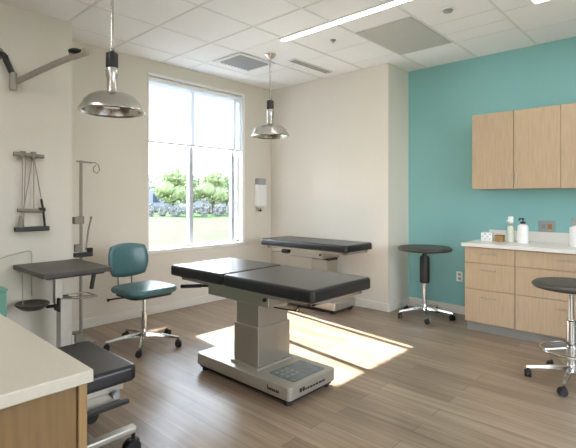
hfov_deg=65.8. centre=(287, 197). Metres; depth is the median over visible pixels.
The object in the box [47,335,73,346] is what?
baseboard
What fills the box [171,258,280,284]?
cushion
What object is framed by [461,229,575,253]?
countertop
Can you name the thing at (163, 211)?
bush
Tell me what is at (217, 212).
bush
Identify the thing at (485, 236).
tissue box
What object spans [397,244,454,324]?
stool
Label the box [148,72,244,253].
window
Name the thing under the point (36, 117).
wall
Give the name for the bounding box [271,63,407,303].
wall
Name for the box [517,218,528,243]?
pump bottle
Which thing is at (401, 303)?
baseboard
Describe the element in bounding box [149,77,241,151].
roller blind
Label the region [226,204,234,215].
bush
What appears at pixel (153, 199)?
house
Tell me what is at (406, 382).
floor
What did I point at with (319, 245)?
seat cushion
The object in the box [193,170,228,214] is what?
tree
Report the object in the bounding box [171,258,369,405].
exam table
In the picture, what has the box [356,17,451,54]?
ceiling light panel
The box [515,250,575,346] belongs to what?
base cabinet
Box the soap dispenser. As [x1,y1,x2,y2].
[255,178,266,210]
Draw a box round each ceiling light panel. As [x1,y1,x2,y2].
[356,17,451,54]
[529,0,550,4]
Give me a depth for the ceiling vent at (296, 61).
5.37 m
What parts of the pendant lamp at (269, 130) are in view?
rod, lamp shade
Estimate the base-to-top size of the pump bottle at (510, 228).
0.265 m
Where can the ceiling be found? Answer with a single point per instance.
(200, 23)
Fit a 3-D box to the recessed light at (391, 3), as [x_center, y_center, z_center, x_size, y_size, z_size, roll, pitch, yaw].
[0.565,-1.590,3.907,1.700,0.018,0.084,0,0,43]
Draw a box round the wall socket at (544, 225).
[539,220,554,231]
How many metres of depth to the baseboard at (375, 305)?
5.40 m
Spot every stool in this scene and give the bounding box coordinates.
[58,341,140,447]
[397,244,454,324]
[524,277,575,396]
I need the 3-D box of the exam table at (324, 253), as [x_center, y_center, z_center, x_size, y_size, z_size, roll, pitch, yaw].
[0.323,0.940,5.596,1.398,0.820,0.568,0,0,43]
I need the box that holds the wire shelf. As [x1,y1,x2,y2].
[64,291,97,298]
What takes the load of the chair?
on the floor
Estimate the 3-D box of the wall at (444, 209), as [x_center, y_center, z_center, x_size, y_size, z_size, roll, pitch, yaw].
[3.454,-0.125,3.936,5.140,2.950,0.130,0,0,43]
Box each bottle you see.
[507,216,514,241]
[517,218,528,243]
[569,219,575,246]
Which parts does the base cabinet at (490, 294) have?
drawer, drawer, drawer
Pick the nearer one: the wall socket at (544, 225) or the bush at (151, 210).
the wall socket at (544, 225)
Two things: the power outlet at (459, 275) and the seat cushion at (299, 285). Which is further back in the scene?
the power outlet at (459, 275)
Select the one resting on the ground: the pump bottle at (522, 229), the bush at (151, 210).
the bush at (151, 210)
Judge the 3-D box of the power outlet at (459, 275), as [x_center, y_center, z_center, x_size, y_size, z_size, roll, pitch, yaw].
[1.999,0.915,5.188,0.074,0.116,0.010,0,0,43]
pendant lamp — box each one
[78,0,144,117]
[251,53,288,138]
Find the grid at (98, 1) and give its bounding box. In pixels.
[68,0,575,85]
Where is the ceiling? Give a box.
[0,0,575,89]
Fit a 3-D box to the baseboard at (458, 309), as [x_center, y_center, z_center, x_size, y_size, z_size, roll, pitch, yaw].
[1.866,1.300,5.309,0.916,0.100,0.014,0,0,43]
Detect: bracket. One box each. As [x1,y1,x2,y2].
[0,48,89,90]
[0,250,31,295]
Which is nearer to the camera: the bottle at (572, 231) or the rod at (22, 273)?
the rod at (22, 273)
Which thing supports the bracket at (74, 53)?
attached to the wall at (36, 117)
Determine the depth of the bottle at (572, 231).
4.12 m
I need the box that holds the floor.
[72,298,575,447]
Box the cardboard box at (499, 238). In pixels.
[494,235,504,241]
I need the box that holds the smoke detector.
[439,5,456,13]
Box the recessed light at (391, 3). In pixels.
[279,0,409,40]
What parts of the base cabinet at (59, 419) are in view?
corner post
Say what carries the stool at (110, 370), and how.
on the floor
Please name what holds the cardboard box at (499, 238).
on the countertop at (552, 242)
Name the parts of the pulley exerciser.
cord, cord, cord, cord, cord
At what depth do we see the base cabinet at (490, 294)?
4.38 m
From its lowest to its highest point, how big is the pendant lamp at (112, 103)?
1.017 m
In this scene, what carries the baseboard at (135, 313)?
attached to the wall at (116, 197)
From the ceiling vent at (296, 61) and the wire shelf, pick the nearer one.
the wire shelf
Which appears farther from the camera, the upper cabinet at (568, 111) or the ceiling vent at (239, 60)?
the ceiling vent at (239, 60)
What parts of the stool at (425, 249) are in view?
leg, leg, seat, leg, leg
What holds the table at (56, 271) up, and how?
on the floor
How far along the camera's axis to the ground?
24.07 m
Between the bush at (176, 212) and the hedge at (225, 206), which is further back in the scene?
the hedge at (225, 206)
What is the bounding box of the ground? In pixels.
[149,203,234,246]
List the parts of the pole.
plate, pole lever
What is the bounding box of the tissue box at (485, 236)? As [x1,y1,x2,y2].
[481,232,494,240]
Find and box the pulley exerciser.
[13,151,49,231]
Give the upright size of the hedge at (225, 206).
1.034 m
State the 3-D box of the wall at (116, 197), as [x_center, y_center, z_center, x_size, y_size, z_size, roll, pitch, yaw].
[-1.117,-0.125,5.763,0.130,2.950,3.660,0,0,43]
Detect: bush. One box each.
[149,203,155,215]
[157,205,167,215]
[169,206,182,215]
[184,202,194,215]
[199,198,209,215]
[213,204,222,215]
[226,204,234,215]
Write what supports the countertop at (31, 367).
on the base cabinet at (59, 419)
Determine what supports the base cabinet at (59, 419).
on the floor
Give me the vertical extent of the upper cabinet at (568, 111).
0.785 m
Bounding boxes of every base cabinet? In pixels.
[0,384,86,447]
[465,246,516,338]
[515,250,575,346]
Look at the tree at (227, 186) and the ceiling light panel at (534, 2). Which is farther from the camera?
the tree at (227, 186)
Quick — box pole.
[72,160,99,343]
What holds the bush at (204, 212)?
on the ground
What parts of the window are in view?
frame, sill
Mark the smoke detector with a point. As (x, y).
(447, 9)
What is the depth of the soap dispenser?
6.34 m
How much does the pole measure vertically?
1.700 m
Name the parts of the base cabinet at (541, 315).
drawer, drawer, drawer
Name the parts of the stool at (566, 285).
leg, seat, leg, leg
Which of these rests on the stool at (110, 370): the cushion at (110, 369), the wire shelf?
the cushion at (110, 369)
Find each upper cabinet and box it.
[472,105,567,189]
[561,103,575,187]
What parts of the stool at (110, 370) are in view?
frame, rail, frame, knob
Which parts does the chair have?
leg, backrest, leg, leg, seat, leg, leg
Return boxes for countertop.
[0,314,92,409]
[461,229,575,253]
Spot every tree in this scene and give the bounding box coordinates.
[150,168,194,210]
[182,174,200,203]
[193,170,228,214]
[221,175,234,205]
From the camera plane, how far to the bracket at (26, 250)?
3.76 m
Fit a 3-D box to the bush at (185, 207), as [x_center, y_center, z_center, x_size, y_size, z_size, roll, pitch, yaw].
[-8.857,0.999,40.045,0.995,1.484,1.073,0,0,-6]
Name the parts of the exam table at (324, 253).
frame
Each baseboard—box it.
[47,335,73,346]
[72,294,226,330]
[354,297,388,311]
[389,297,408,311]
[409,297,464,314]
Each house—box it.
[149,175,178,208]
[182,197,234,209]
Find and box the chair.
[103,243,181,357]
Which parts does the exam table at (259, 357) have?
frame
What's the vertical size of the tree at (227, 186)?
4.374 m
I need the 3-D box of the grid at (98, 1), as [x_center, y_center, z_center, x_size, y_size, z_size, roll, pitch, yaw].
[-0.064,-1.598,1.675,6.970,0.004,7.970,0,0,43]
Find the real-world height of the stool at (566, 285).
0.737 m
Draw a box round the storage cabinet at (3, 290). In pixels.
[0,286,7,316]
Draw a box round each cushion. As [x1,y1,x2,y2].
[58,341,134,394]
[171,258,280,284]
[224,265,369,303]
[261,236,371,252]
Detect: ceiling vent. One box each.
[213,52,275,71]
[288,58,332,73]
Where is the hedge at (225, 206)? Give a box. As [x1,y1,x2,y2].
[151,205,227,213]
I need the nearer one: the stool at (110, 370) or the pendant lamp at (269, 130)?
the stool at (110, 370)
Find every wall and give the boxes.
[0,2,71,340]
[72,40,270,320]
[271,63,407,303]
[408,36,575,305]
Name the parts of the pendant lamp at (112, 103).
lamp shade, rod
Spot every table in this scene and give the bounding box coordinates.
[13,259,111,347]
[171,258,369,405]
[261,236,371,313]
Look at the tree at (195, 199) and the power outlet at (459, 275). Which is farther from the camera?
the tree at (195, 199)
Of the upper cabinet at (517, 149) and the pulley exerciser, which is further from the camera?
the upper cabinet at (517, 149)
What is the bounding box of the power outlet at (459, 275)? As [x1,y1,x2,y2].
[456,271,462,281]
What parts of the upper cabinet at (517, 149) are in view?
door, door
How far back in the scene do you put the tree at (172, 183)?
41.25 m
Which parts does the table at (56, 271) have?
frame, clamp handle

